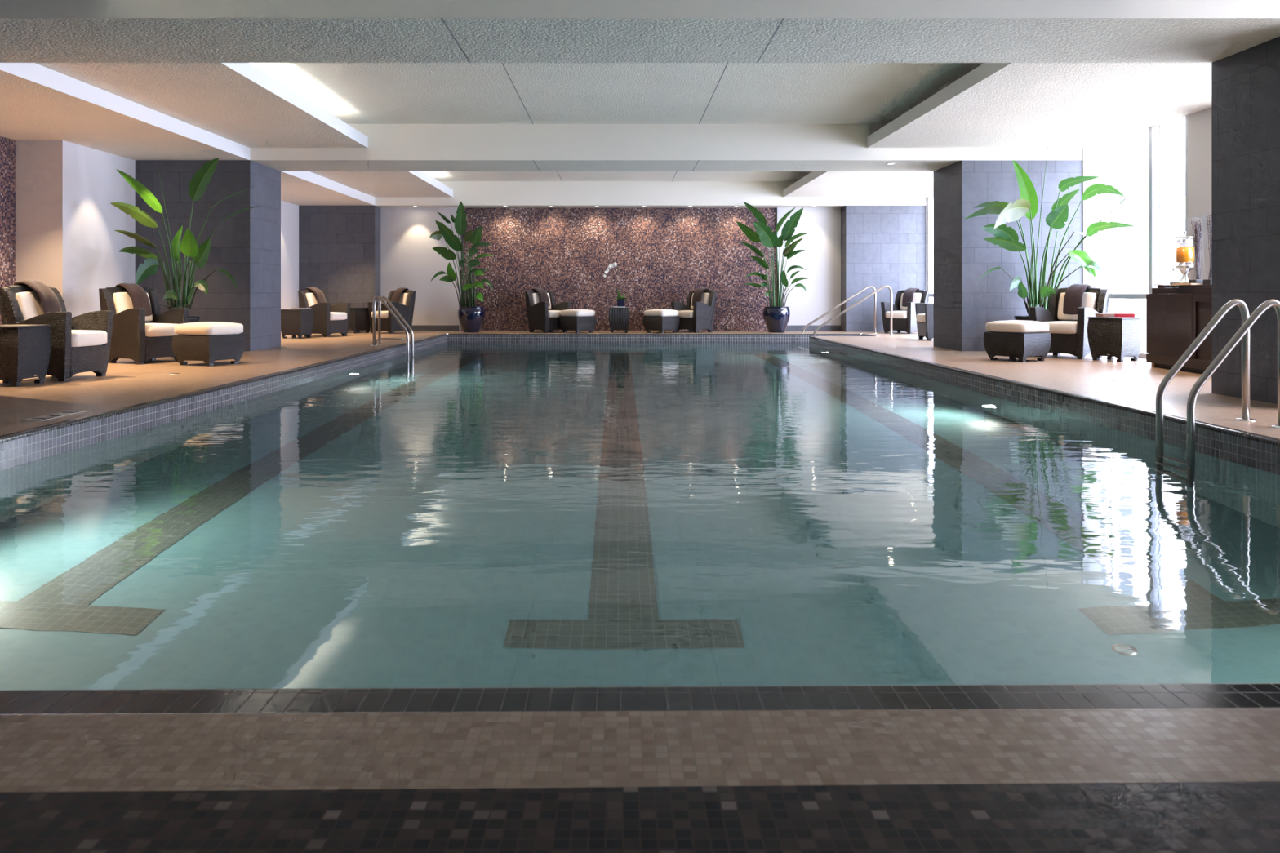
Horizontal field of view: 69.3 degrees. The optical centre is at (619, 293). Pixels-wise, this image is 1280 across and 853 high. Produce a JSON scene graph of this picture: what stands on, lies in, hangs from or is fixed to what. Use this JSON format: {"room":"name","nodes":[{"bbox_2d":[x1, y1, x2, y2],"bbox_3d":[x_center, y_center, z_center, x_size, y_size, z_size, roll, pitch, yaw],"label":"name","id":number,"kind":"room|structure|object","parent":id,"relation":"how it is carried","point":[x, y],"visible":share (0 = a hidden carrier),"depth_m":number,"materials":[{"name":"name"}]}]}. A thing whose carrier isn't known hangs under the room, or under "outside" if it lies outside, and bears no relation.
{"room":"indoor swimming pool","nodes":[
{"label":"indoor swimming pool","id":0,"kind":"room"},
{"bbox_2d":[0,136,15,324],"bbox_3d":[-7.360,-0.530,4.300,0.100,2.660,13.800,0,0,0],"label":"wall","id":1,"kind":"structure","parent":0,"point":[7,146],"depth_m":11.06,"materials":[{"name":"brown glass"}]},
{"bbox_2d":[15,140,298,333],"bbox_3d":[-7.025,-0.530,15.565,0.570,2.660,8.730,0,0,0],"label":"wall","id":2,"kind":"structure","parent":0,"point":[67,241],"depth_m":11.50,"materials":[{"name":"grey paint"}]},
{"bbox_2d":[0,62,374,205],"bbox_3d":[-6.275,-2.212,8.430,2.270,0.704,22.060,0,0,0],"label":"ceiling strip","id":3,"kind":"object","parent":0,"point":[37,102],"visible":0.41,"depth_m":10.47,"materials":[{"name":"white paint"}]},
{"bbox_2d":[135,160,280,351],"bbox_3d":[-5.950,-0.530,13.465,1.620,2.660,1.170,0,0,0],"label":"pillar","id":4,"kind":"structure","parent":0,"point":[246,244],"depth_m":12.88,"materials":[{"name":"tile"}]},
{"bbox_2d":[0,335,448,470],"bbox_3d":[-3.430,1.554,10.176,0.001,1.452,16.648,0,0,0],"label":"wall","id":5,"kind":"structure","parent":0,"point":[13,453],"depth_m":6.96,"materials":[{"name":"tile"}]},
{"bbox_2d":[0,333,448,443],"bbox_3d":[-3.460,0.814,10.146,0.060,0.028,16.828,0,0,0],"label":"coping","id":6,"kind":"object","parent":5,"relation":"on","point":[16,435],"visible":1,"depth_m":6.99,"materials":[{"name":"tile"}]},
{"bbox_2d":[298,205,380,331],"bbox_3d":[-5.950,-0.530,19.695,1.620,2.660,0.470,0,0,0],"label":"pillar","id":7,"kind":"structure","parent":0,"point":[340,246],"depth_m":19.46,"materials":[{"name":"tile"}]},
{"bbox_2d":[380,207,840,330],"bbox_3d":[-0.430,-0.580,19.980,13.960,2.760,0.100,0,0,0],"label":"wall","id":8,"kind":"structure","parent":0,"point":[409,260],"depth_m":19.93,"materials":[{"name":"brown mosaic tile"},{"name":"white plaster"}]},
{"bbox_2d":[411,325,458,330],"bbox_3d":[-4.295,0.740,19.922,1.690,0.120,0.015,0,0,0],"label":"baseboard","id":9,"kind":"structure","parent":8,"relation":"attached to","point":[413,327],"depth_m":19.91,"materials":[{"name":"stone"}]},
{"bbox_2d":[785,325,840,330],"bbox_3d":[4.100,0.740,19.922,1.340,0.120,0.015,0,0,0],"label":"baseboard","id":10,"kind":"structure","parent":8,"relation":"attached to","point":[788,327],"depth_m":19.91,"materials":[{"name":"stone"}]},
{"bbox_2d":[249,62,982,181],"bbox_3d":[-0.025,-2.414,8.430,7.850,0.100,22.060,0,0,0],"label":"ceiling","id":11,"kind":"structure","parent":0,"point":[354,93],"depth_m":10.83,"materials":[{"name":"white paint"}]},
{"bbox_2d":[0,0,1279,62],"bbox_3d":[-0.545,-2.262,6.845,13.990,0.804,1.210,0,0,0],"label":"ceiling beam","id":12,"kind":"structure","parent":11,"relation":"attached to","point":[32,31],"depth_m":6.52,"materials":[{"name":"beige paint"}]},
{"bbox_2d":[374,181,925,207],"bbox_3d":[-0.545,-2.262,19.845,13.990,0.804,0.770,0,0,0],"label":"ceiling beam","id":13,"kind":"structure","parent":11,"relation":"attached to","point":[471,193],"depth_m":19.46,"materials":[{"name":"beige paint"}]},
{"bbox_2d":[249,124,1082,171],"bbox_3d":[-0.545,-2.262,13.465,13.990,0.804,1.170,0,0,0],"label":"ceiling beam","id":14,"kind":"structure","parent":11,"relation":"attached to","point":[391,147],"depth_m":12.88,"materials":[{"name":"beige paint"}]},
{"bbox_2d":[461,207,777,330],"bbox_3d":[-0.010,-0.530,20.003,6.860,2.660,0.055,0,0,0],"label":"wall","id":15,"kind":"structure","parent":0,"point":[661,255],"depth_m":19.98,"materials":[{"name":"brown tile"}]},
{"bbox_2d":[459,207,777,330],"bbox_3d":[-0.010,-0.530,19.953,6.860,2.660,0.054,0,0,0],"label":"trim","id":16,"kind":"structure","parent":15,"relation":"attached to","point":[777,207],"depth_m":19.93,"materials":[{"name":"silver metal"}]},
{"bbox_2d":[35,62,1211,197],"bbox_3d":[0.655,-2.297,8.430,11.590,0.534,22.060,0,0,0],"label":"ceiling","id":17,"kind":"structure","parent":0,"point":[993,104],"depth_m":10.12,"materials":[{"name":"white paint"}]},
{"bbox_2d":[0,330,1279,792],"bbox_3d":[-0.330,0.800,10.806,14.160,0.001,18.849,0,0,0],"label":"floor","id":18,"kind":"structure","parent":0,"point":[275,751],"depth_m":1.67,"materials":[{"name":"beige tile"}]},
{"bbox_2d":[0,324,51,386],"bbox_3d":[-5.353,0.539,8.151,0.430,0.522,0.430,0,0,3],"label":"wicker side table","id":19,"kind":"object","parent":18,"relation":"on","point":[25,350],"visible":1,"depth_m":8.02,"materials":[{"name":"brown wicker"}]},
{"bbox_2d":[18,410,86,421],"bbox_3d":[-3.700,0.797,6.060,0.140,0.005,0.500,0,0,0],"label":"depth marker","id":20,"kind":"object","parent":18,"relation":"on","point":[60,414],"visible":1,"depth_m":6.04,"materials":[{"name":"beige tile"}]},
{"bbox_2d":[0,284,114,381],"bbox_3d":[-5.295,0.358,8.743,0.675,0.884,0.700,0,0,5],"label":"wicker armchair","id":21,"kind":"object","parent":18,"relation":"on","point":[82,343],"visible":0.77,"depth_m":8.55,"materials":[{"name":"brown wicker"}]},
{"bbox_2d":[15,291,44,320],"bbox_3d":[-5.519,0.164,8.762,0.175,0.366,0.457,0,0,5],"label":"cushion","id":22,"kind":"object","parent":21,"relation":"on","point":[29,303],"depth_m":8.61,"materials":[{"name":"beige fabric"}]},
{"bbox_2d":[13,280,62,313],"bbox_3d":[-5.510,0.069,8.762,0.374,0.392,0.258,0,0,5],"label":"towel","id":23,"kind":"object","parent":21,"relation":"on","point":[50,302],"visible":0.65,"depth_m":8.72,"materials":[{"name":"brown fabric"}]},
{"bbox_2d":[71,329,106,346],"bbox_3d":[-5.217,0.419,8.736,0.520,0.148,0.489,0,0,5],"label":"seat cushion","id":24,"kind":"object","parent":21,"relation":"on","point":[79,338],"depth_m":8.69,"materials":[{"name":"beige fabric"}]},
{"bbox_2d":[98,286,190,364],"bbox_3d":[-5.546,0.358,10.835,0.675,0.884,0.700,0,0,24],"label":"wicker armchair","id":25,"kind":"object","parent":18,"relation":"on","point":[136,336],"visible":0.88,"depth_m":10.62,"materials":[{"name":"brown wicker"}]},
{"bbox_2d":[112,292,152,322],"bbox_3d":[-5.753,0.164,10.926,0.175,0.366,0.457,0,0,24],"label":"cushion","id":26,"kind":"object","parent":25,"relation":"on","point":[122,301],"depth_m":10.79,"materials":[{"name":"beige fabric"}]},
{"bbox_2d":[115,283,151,315],"bbox_3d":[-5.743,0.069,10.923,0.374,0.392,0.258,0,0,24],"label":"towel","id":27,"kind":"object","parent":25,"relation":"on","point":[140,298],"visible":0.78,"depth_m":10.88,"materials":[{"name":"brown fabric"}]},
{"bbox_2d":[145,323,178,337],"bbox_3d":[-5.475,0.419,10.803,0.520,0.148,0.489,0,0,24],"label":"seat cushion","id":28,"kind":"object","parent":25,"relation":"on","point":[152,330],"depth_m":10.65,"materials":[{"name":"beige fabric"}]},
{"bbox_2d":[110,158,260,322],"bbox_3d":[-5.381,-0.466,11.804,1.967,2.531,0.835,0,0,10],"label":"potted plant","id":29,"kind":"object","parent":18,"relation":"on","point":[188,246],"visible":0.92,"depth_m":11.78,"materials":[{"name":"green plant"}]},
{"bbox_2d":[188,316,199,322],"bbox_3d":[-5.720,0.550,12.050,0.470,0.500,0.470,0,0,0],"label":"pot","id":30,"kind":"object","parent":29,"relation":"attached to","point":[192,319],"depth_m":11.98,"materials":[{"name":"black"}]},
{"bbox_2d":[172,321,245,366],"bbox_3d":[-4.645,0.560,10.482,0.539,0.480,0.539,0,0,21],"label":"wicker ottoman","id":31,"kind":"object","parent":18,"relation":"on","point":[208,342],"visible":1,"depth_m":10.28,"materials":[{"name":"beige fabric"}]},
{"bbox_2d":[173,321,243,335],"bbox_3d":[-4.645,0.391,10.482,0.532,0.142,0.532,0,0,21],"label":"cushion","id":32,"kind":"object","parent":31,"relation":"on","point":[200,328],"depth_m":10.29,"materials":[{"name":"beige fabric"}]},
{"bbox_2d":[280,308,314,338],"bbox_3d":[-5.822,0.539,16.704,0.430,0.522,0.430,0,0,12],"label":"wicker side table","id":33,"kind":"object","parent":18,"relation":"on","point":[294,322],"visible":0.94,"depth_m":16.52,"materials":[{"name":"black wicker"}]},
{"bbox_2d":[297,288,350,337],"bbox_3d":[-5.543,0.358,17.425,0.675,0.884,0.700,0,0,20],"label":"wicker armchair","id":34,"kind":"object","parent":18,"relation":"on","point":[328,320],"visible":0.88,"depth_m":17.20,"materials":[{"name":"brown wicker"}]},
{"bbox_2d":[306,293,318,306],"bbox_3d":[-5.755,0.164,17.502,0.175,0.366,0.457,0,0,20],"label":"cushion","id":35,"kind":"object","parent":34,"relation":"on","point":[311,298],"depth_m":17.34,"materials":[{"name":"beige fabric"}]},
{"bbox_2d":[305,287,326,303],"bbox_3d":[-5.746,0.069,17.499,0.375,0.392,0.258,0,0,20],"label":"towel","id":36,"kind":"object","parent":34,"relation":"on","point":[321,298],"visible":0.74,"depth_m":17.44,"materials":[{"name":"brown fabric"}]},
{"bbox_2d":[329,311,346,319],"bbox_3d":[-5.470,0.419,17.398,0.520,0.148,0.489,0,0,20],"label":"seat cushion","id":37,"kind":"object","parent":34,"relation":"on","point":[333,315],"depth_m":17.29,"materials":[{"name":"beige fabric"}]},
{"bbox_2d":[346,306,370,333],"bbox_3d":[-5.372,0.539,18.920,0.430,0.522,0.430,0,0,35],"label":"wicker side table","id":38,"kind":"object","parent":18,"relation":"on","point":[359,320],"visible":0.68,"depth_m":18.74,"materials":[{"name":"black wicker"}]},
{"bbox_2d":[368,289,415,333],"bbox_3d":[-4.640,0.358,18.845,0.700,0.884,0.675,0,0,35],"label":"wicker armchair","id":39,"kind":"object","parent":18,"relation":"on","point":[405,306],"visible":0.78,"depth_m":18.74,"materials":[{"name":"black wicker"}]},
{"bbox_2d":[371,311,388,318],"bbox_3d":[-4.684,0.419,18.781,0.489,0.148,0.520,0,0,35],"label":"seat cushion","id":40,"kind":"object","parent":39,"relation":"on","point":[384,314],"depth_m":18.51,"materials":[{"name":"beige fabric"}]},
{"bbox_2d":[391,287,408,302],"bbox_3d":[-4.515,0.069,19.021,0.258,0.392,0.374,0,0,35],"label":"towel","id":41,"kind":"object","parent":39,"relation":"on","point":[396,295],"visible":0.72,"depth_m":18.93,"materials":[{"name":"brown fabric"}]},
{"bbox_2d":[398,293,408,306],"bbox_3d":[-4.510,0.164,19.030,0.457,0.366,0.175,0,0,35],"label":"cushion","id":42,"kind":"object","parent":39,"relation":"on","point":[403,299],"depth_m":18.90,"materials":[{"name":"beige fabric"}]},
{"bbox_2d":[370,295,413,357],"bbox_3d":[-3.540,0.942,14.460,0.610,1.816,0.430,0,0,0],"label":"pool ladder","id":43,"kind":"object","parent":18,"relation":"attached to","point":[380,298],"visible":0.78,"depth_m":14.29,"materials":[{"name":"silver metal"}]},
{"bbox_2d":[429,200,493,332],"bbox_3d":[-3.225,-0.562,19.148,1.313,2.725,0.679,0,0,0],"label":"potted plant","id":44,"kind":"object","parent":18,"relation":"on","point":[471,318],"visible":1,"depth_m":19.02,"materials":[{"name":"green plant"}]},
{"bbox_2d":[457,306,485,332],"bbox_3d":[-3.070,0.533,19.200,0.574,0.534,0.574,0,0,0],"label":"pot","id":45,"kind":"object","parent":44,"relation":"attached to","point":[471,318],"depth_m":19.00,"materials":[{"name":"blue ceramic"}]},
{"bbox_2d":[524,289,570,333],"bbox_3d":[-1.490,0.358,19.334,0.675,0.884,0.700,0,0,45],"label":"wicker armchair","id":46,"kind":"object","parent":18,"relation":"on","point":[540,316],"visible":0.94,"depth_m":19.16,"materials":[{"name":"black wicker"}]},
{"bbox_2d":[531,287,550,306],"bbox_3d":[-1.664,0.069,19.466,0.258,0.392,0.374,0,0,-45],"label":"towel","id":47,"kind":"object","parent":46,"relation":"on","point":[544,296],"visible":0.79,"depth_m":19.39,"materials":[{"name":"fabric"}]},
{"bbox_2d":[531,293,551,309],"bbox_3d":[-1.650,0.164,19.494,0.457,0.366,0.175,0,0,-45],"label":"cushion","id":48,"kind":"object","parent":46,"relation":"on","point":[535,299],"depth_m":19.37,"materials":[{"name":"beige fabric"}]},
{"bbox_2d":[548,310,561,317],"bbox_3d":[-1.435,0.419,19.279,0.489,0.148,0.520,0,0,-45],"label":"seat cushion","id":49,"kind":"object","parent":46,"relation":"on","point":[552,313],"depth_m":19.03,"materials":[{"name":"beige fabric"}]},
{"bbox_2d":[559,309,595,333],"bbox_3d":[-0.855,0.560,19.053,0.539,0.480,0.539,0,0,-45],"label":"wicker ottoman","id":50,"kind":"object","parent":18,"relation":"on","point":[576,320],"visible":1,"depth_m":18.87,"materials":[{"name":"black wicker"}]},
{"bbox_2d":[560,309,595,316],"bbox_3d":[-0.855,0.391,19.053,0.532,0.142,0.532,0,0,-45],"label":"cushion","id":51,"kind":"object","parent":50,"relation":"on","point":[567,313],"depth_m":18.87,"materials":[{"name":"beige fabric"}]},
{"bbox_2d":[608,306,629,333],"bbox_3d":[-0.005,0.539,19.140,0.430,0.522,0.430,0,0,0],"label":"wicker side table","id":52,"kind":"object","parent":18,"relation":"on","point":[619,317],"visible":1,"depth_m":18.93,"materials":[{"name":"black wicker"}]},
{"bbox_3d":[0.005,0.272,19.120,0.240,0.012,0.240,0,0,0],"label":"napkin","id":53,"kind":"object","parent":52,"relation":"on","visible":0},
{"bbox_2d":[603,262,626,306],"bbox_3d":[-0.097,-0.194,19.133,0.479,0.918,0.160,0,0,0],"label":"potted orchid","id":54,"kind":"object","parent":53,"relation":"on","point":[620,301],"visible":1,"depth_m":19.11,"materials":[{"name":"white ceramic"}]},
{"bbox_2d":[643,309,679,333],"bbox_3d":[0.867,0.560,19.053,0.539,0.480,0.539,0,0,45],"label":"wicker ottoman","id":55,"kind":"object","parent":18,"relation":"on","point":[660,320],"visible":1,"depth_m":18.87,"materials":[{"name":"brown wicker"}]},
{"bbox_2d":[644,309,679,316],"bbox_3d":[0.867,0.391,19.053,0.532,0.142,0.532,0,0,45],"label":"cushion","id":56,"kind":"object","parent":55,"relation":"on","point":[651,313],"depth_m":18.87,"materials":[{"name":"beige fabric"}]},
{"bbox_2d":[671,289,716,333],"bbox_3d":[1.550,0.358,19.334,0.700,0.884,0.675,0,0,45],"label":"wicker armchair","id":57,"kind":"object","parent":18,"relation":"on","point":[700,316],"visible":0.95,"depth_m":19.16,"materials":[{"name":"black wicker"}]},
{"bbox_2d":[677,310,693,317],"bbox_3d":[1.495,0.419,19.279,0.520,0.148,0.489,0,0,-45],"label":"seat cushion","id":58,"kind":"object","parent":57,"relation":"on","point":[682,313],"depth_m":19.06,"materials":[{"name":"beige fabric"}]},
{"bbox_2d":[691,288,708,306],"bbox_3d":[1.703,0.069,19.487,0.258,0.392,0.374,0,0,45],"label":"towel","id":59,"kind":"object","parent":57,"relation":"on","point":[696,297],"visible":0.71,"depth_m":19.40,"materials":[{"name":"brown fabric"}]},
{"bbox_2d":[690,293,709,309],"bbox_3d":[1.710,0.164,19.494,0.457,0.366,0.175,0,0,45],"label":"cushion","id":60,"kind":"object","parent":57,"relation":"on","point":[704,296],"depth_m":19.37,"materials":[{"name":"beige fabric"}]},
{"bbox_2d":[736,201,808,332],"bbox_3d":[3.166,-0.557,19.183,1.516,2.715,0.621,0,0,0],"label":"potted plant","id":61,"kind":"object","parent":18,"relation":"on","point":[776,318],"visible":1,"depth_m":19.05,"materials":[{"name":"green plant"}]},
{"bbox_2d":[762,306,790,332],"bbox_3d":[3.260,0.533,19.200,0.574,0.534,0.574,0,0,0],"label":"pot","id":62,"kind":"object","parent":61,"relation":"attached to","point":[776,318],"depth_m":19.00,"materials":[{"name":"blue ceramic"}]},
{"bbox_2d":[801,285,876,333],"bbox_3d":[4.457,0.770,18.720,1.557,1.860,0.110,0,0,0],"label":"stair handrail","id":63,"kind":"object","parent":18,"relation":"attached to","point":[868,286],"visible":0.87,"depth_m":18.70,"materials":[{"name":"silver metal"}]},
{"bbox_2d":[880,289,928,333],"bbox_3d":[5.785,0.358,18.755,0.675,0.884,0.700,0,0,-40],"label":"wicker armchair","id":64,"kind":"object","parent":18,"relation":"on","point":[904,318],"visible":0.79,"depth_m":18.64,"materials":[{"name":"brown wicker"}]},
{"bbox_2d":[885,311,906,318],"bbox_3d":[5.726,0.419,18.704,0.520,0.148,0.489,0,0,-40],"label":"seat cushion","id":65,"kind":"object","parent":64,"relation":"on","point":[895,314],"depth_m":18.51,"materials":[{"name":"beige fabric"}]},
{"bbox_2d":[902,287,919,306],"bbox_3d":[5.951,0.069,18.893,0.374,0.392,0.258,0,0,-40],"label":"towel","id":66,"kind":"object","parent":64,"relation":"on","point":[908,295],"visible":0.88,"depth_m":18.81,"materials":[{"name":"fabric"}]},
{"bbox_2d":[899,293,921,310],"bbox_3d":[5.958,0.164,18.900,0.175,0.366,0.457,0,0,-40],"label":"cushion","id":67,"kind":"object","parent":64,"relation":"on","point":[917,297],"depth_m":18.80,"materials":[{"name":"beige fabric"}]},
{"bbox_2d":[915,302,933,340],"bbox_3d":[5.557,0.358,16.085,0.675,0.884,0.700,0,0,3],"label":"wicker armchair","id":68,"kind":"object","parent":18,"relation":"on","point":[924,312],"visible":0.3,"depth_m":15.89,"materials":[{"name":"black wicker"}]},
{"bbox_2d":[916,313,925,322],"bbox_3d":[5.479,0.419,16.089,0.520,0.148,0.489,0,0,3],"label":"seat cushion","id":69,"kind":"object","parent":68,"relation":"on","point":[921,317],"depth_m":16.03,"materials":[{"name":"beige fabric"}]},
{"bbox_2d":[983,320,1051,362],"bbox_3d":[4.774,0.560,11.102,0.539,0.480,0.539,0,0,-33],"label":"wicker ottoman","id":70,"kind":"object","parent":18,"relation":"on","point":[1021,340],"visible":1,"depth_m":10.92,"materials":[{"name":"beige fabric"}]},
{"bbox_2d":[985,320,1048,333],"bbox_3d":[4.774,0.391,11.102,0.532,0.142,0.532,0,0,-33],"label":"cushion","id":71,"kind":"object","parent":70,"relation":"on","point":[1006,326],"depth_m":10.93,"materials":[{"name":"beige fabric"}]},
{"bbox_2d":[964,146,1137,320],"bbox_3d":[5.491,-0.578,12.101,1.975,2.756,1.334,0,0,14],"label":"potted plant","id":72,"kind":"object","parent":18,"relation":"on","point":[1006,237],"visible":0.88,"depth_m":12.05,"materials":[{"name":"green plant"}]},
{"bbox_2d":[1013,315,1030,320],"bbox_3d":[5.600,0.550,12.520,0.470,0.500,0.470,0,0,0],"label":"pot","id":73,"kind":"object","parent":72,"relation":"on","point":[1027,317],"depth_m":12.41,"materials":[{"name":"black"}]},
{"bbox_2d":[1029,287,1109,359],"bbox_3d":[5.669,0.358,11.674,0.675,0.884,0.700,0,0,-38],"label":"wicker armchair","id":74,"kind":"object","parent":18,"relation":"on","point":[1068,332],"visible":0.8,"depth_m":11.53,"materials":[{"name":"brown wicker"}]},
{"bbox_2d":[1044,320,1077,333],"bbox_3d":[5.608,0.419,11.626,0.520,0.148,0.489,0,0,-38],"label":"seat cushion","id":75,"kind":"object","parent":74,"relation":"on","point":[1055,326],"depth_m":11.42,"materials":[{"name":"beige fabric"}]},
{"bbox_2d":[1062,284,1090,315],"bbox_3d":[5.840,0.069,11.806,0.374,0.392,0.258,0,0,-38],"label":"towel","id":76,"kind":"object","parent":74,"relation":"on","point":[1073,300],"visible":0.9,"depth_m":11.72,"materials":[{"name":"brown fabric"}]},
{"bbox_2d":[1057,292,1096,320],"bbox_3d":[5.847,0.164,11.813,0.175,0.366,0.457,0,0,-38],"label":"cushion","id":77,"kind":"object","parent":74,"relation":"on","point":[1089,299],"depth_m":11.78,"materials":[{"name":"beige fabric"}]},
{"bbox_2d":[1087,316,1142,361],"bbox_3d":[5.939,0.539,11.086,0.430,0.522,0.430,0,0,-31],"label":"wicker side table","id":78,"kind":"object","parent":18,"relation":"on","point":[1117,337],"visible":0.99,"depth_m":10.95,"materials":[{"name":"black wicker"}]},
{"bbox_2d":[1095,313,1134,317],"bbox_3d":[5.949,0.257,11.107,0.360,0.042,0.240,0,0,7],"label":"book","id":79,"kind":"object","parent":78,"relation":"on","point":[1120,315],"visible":0.98,"depth_m":10.99,"materials":[{"name":"red paper"}]},
{"bbox_2d":[1146,284,1211,373],"bbox_3d":[6.070,0.355,9.450,0.580,0.890,1.400,0,0,0],"label":"base cabinet","id":80,"kind":"object","parent":18,"relation":"on","point":[1176,314],"visible":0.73,"depth_m":9.61,"materials":[{"name":"brown wood"}]},
{"bbox_2d":[1168,281,1188,284],"bbox_3d":[6.020,-0.107,9.860,0.280,0.035,0.280,0,0,0],"label":"tray","id":81,"kind":"object","parent":80,"relation":"on","point":[1170,282],"visible":0.28,"depth_m":9.78,"materials":[{"name":"silver metal"}]},
{"bbox_2d":[1171,231,1195,281],"bbox_3d":[6.026,-0.384,9.860,0.196,0.570,0.196,0,0,-45],"label":"dispenser","id":82,"kind":"object","parent":81,"relation":"on","point":[1184,254],"visible":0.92,"depth_m":9.82,"materials":[{"name":"glass"}]},
{"bbox_2d":[1171,257,1177,271],"bbox_3d":[5.915,-0.314,9.860,0.054,0.151,0.018,0,0,0],"label":"tap","id":83,"kind":"object","parent":82,"relation":"on","point":[1175,266],"depth_m":9.86,"materials":[{"name":"silver metal"}]},
{"bbox_2d":[1172,283,1202,284],"bbox_3d":[5.860,-0.099,9.550,0.120,0.018,0.300,0,0,-3],"label":"napkin stack","id":84,"kind":"object","parent":80,"relation":"on","point":[1172,283],"visible":1,"depth_m":9.46,"materials":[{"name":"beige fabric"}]},
{"bbox_2d":[1188,218,1203,284],"bbox_3d":[5.990,-0.445,9.580,0.132,0.710,0.132,0,0,0],"label":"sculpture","id":85,"kind":"object","parent":80,"relation":"on","point":[1196,239],"visible":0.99,"depth_m":9.57,"materials":[{"name":"black"}]},
{"bbox_2d":[1203,215,1211,284],"bbox_3d":[6.000,-0.460,9.360,0.132,0.740,0.132,0,0,0],"label":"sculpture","id":86,"kind":"object","parent":80,"relation":"on","point":[1206,282],"visible":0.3,"depth_m":9.36,"materials":[{"name":"black"}]},
{"bbox_2d":[1155,298,1279,458],"bbox_3d":[3.692,0.941,5.680,0.635,1.818,0.430,0,0,0],"label":"pool ladder","id":87,"kind":"object","parent":18,"relation":"attached to","point":[1247,322],"visible":0.73,"depth_m":5.82,"materials":[{"name":"silver metal"}]},
{"bbox_2d":[0,781,1279,852],"bbox_3d":[-0.330,0.800,-0.496,14.160,0.001,4.208,0,0,0],"label":"floor","id":88,"kind":"structure","parent":0,"point":[1174,817],"depth_m":1.40,"materials":[{"name":"tile"}]},
{"bbox_2d":[0,342,1279,690],"bbox_3d":[0.700,0.980,10.176,8.260,0.001,16.648,0,0,0],"label":"pool water","id":89,"kind":"object","parent":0,"point":[447,515],"visible":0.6,"depth_m":3.69,"materials":[{"name":"teal liquid"}]},
{"bbox_2d":[448,335,861,342],"bbox_3d":[0.700,1.554,18.500,8.260,1.452,0.001,0,0,0],"label":"wall","id":90,"kind":"structure","parent":0,"point":[451,339],"depth_m":18.50,"materials":[{"name":"tile"}]},
{"bbox_2d":[448,333,861,335],"bbox_3d":[0.700,0.814,18.530,8.380,0.028,0.060,0,0,0],"label":"coping","id":91,"kind":"object","parent":90,"relation":"on","point":[448,334],"visible":1,"depth_m":18.50,"materials":[{"name":"tile"}]},
{"bbox_2d":[840,205,925,331],"bbox_3d":[5.610,-0.530,19.695,1.680,2.660,0.470,0,0,0],"label":"pillar","id":92,"kind":"structure","parent":0,"point":[881,246],"depth_m":19.46,"materials":[{"name":"tile"}]},
{"bbox_2d":[933,160,1082,351],"bbox_3d":[5.610,-0.530,13.465,1.680,2.660,1.170,0,0,0],"label":"pillar","id":93,"kind":"structure","parent":0,"point":[962,308],"depth_m":12.88,"materials":[{"name":"tile"}]},
{"bbox_2d":[808,337,1279,474],"bbox_3d":[3.580,1.554,9.697,0.001,1.452,15.506,0,0,0],"label":"wall","id":94,"kind":"structure","parent":0,"point":[1258,455],"depth_m":6.94,"materials":[{"name":"tile"}]},
{"bbox_2d":[808,333,1279,446],"bbox_3d":[4.235,0.814,10.188,1.310,0.028,16.744,0,0,0],"label":"coping","id":95,"kind":"object","parent":94,"relation":"on","point":[1255,437],"visible":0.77,"depth_m":6.99,"materials":[{"name":"tile"}]},
{"bbox_2d":[925,107,1211,290],"bbox_3d":[6.575,-0.782,8.715,0.250,3.164,22.630,0,0,0],"label":"wall","id":96,"kind":"structure","parent":0,"point":[1199,123],"depth_m":10.45,"materials":[{"name":"grey paint"}]},
{"bbox_2d":[927,196,933,303],"bbox_3d":[6.535,-0.615,16.770,0.130,2.830,5.380,0,0,0],"label":"window","id":97,"kind":"structure","parent":96,"relation":"in","point":[930,199],"depth_m":19.39,"materials":[{"name":"white glass"}]},
{"bbox_2d":[1109,115,1187,358],"bbox_3d":[6.535,-0.615,11.680,0.130,2.830,2.360,0,0,0],"label":"window","id":98,"kind":"structure","parent":96,"relation":"in","point":[1155,133],"depth_m":11.24,"materials":[{"name":"silver metal"}]},
{"bbox_2d":[1211,35,1279,404],"bbox_3d":[5.610,-0.530,6.845,1.680,2.660,1.210,0,0,0],"label":"pillar","id":99,"kind":"structure","parent":0,"point":[1246,83],"depth_m":7.04,"materials":[{"name":"stone"}]},
{"bbox_3d":[0.075,1.554,1.898,7.010,1.452,0.091,0,0,0],"label":"pool","id":100,"kind":"object","parent":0,"visible":0},
{"bbox_2d":[0,683,1279,714],"bbox_3d":[0.074,0.814,1.838,7.130,0.028,0.128,0,0,-1],"label":"coping","id":101,"kind":"object","parent":100,"relation":"on","point":[1200,695],"visible":1,"depth_m":1.82,"materials":[{"name":"tile"}]},
{"label":"floor","id":102,"kind":"structure","parent":0,"visible":0},
{"bbox_3d":[4.210,1.660,17.975,1.240,1.240,1.050,0,0,0],"label":"stairs","id":103,"kind":"structure","parent":102,"relation":"on","visible":0},
{"bbox_2d":[812,285,893,336],"bbox_3d":[4.457,0.770,17.620,1.557,1.860,0.110,0,0,0],"label":"stair handrail","id":104,"kind":"object","parent":103,"relation":"attached to","point":[882,286],"visible":0.9,"depth_m":17.60,"materials":[{"name":"silver metal"}]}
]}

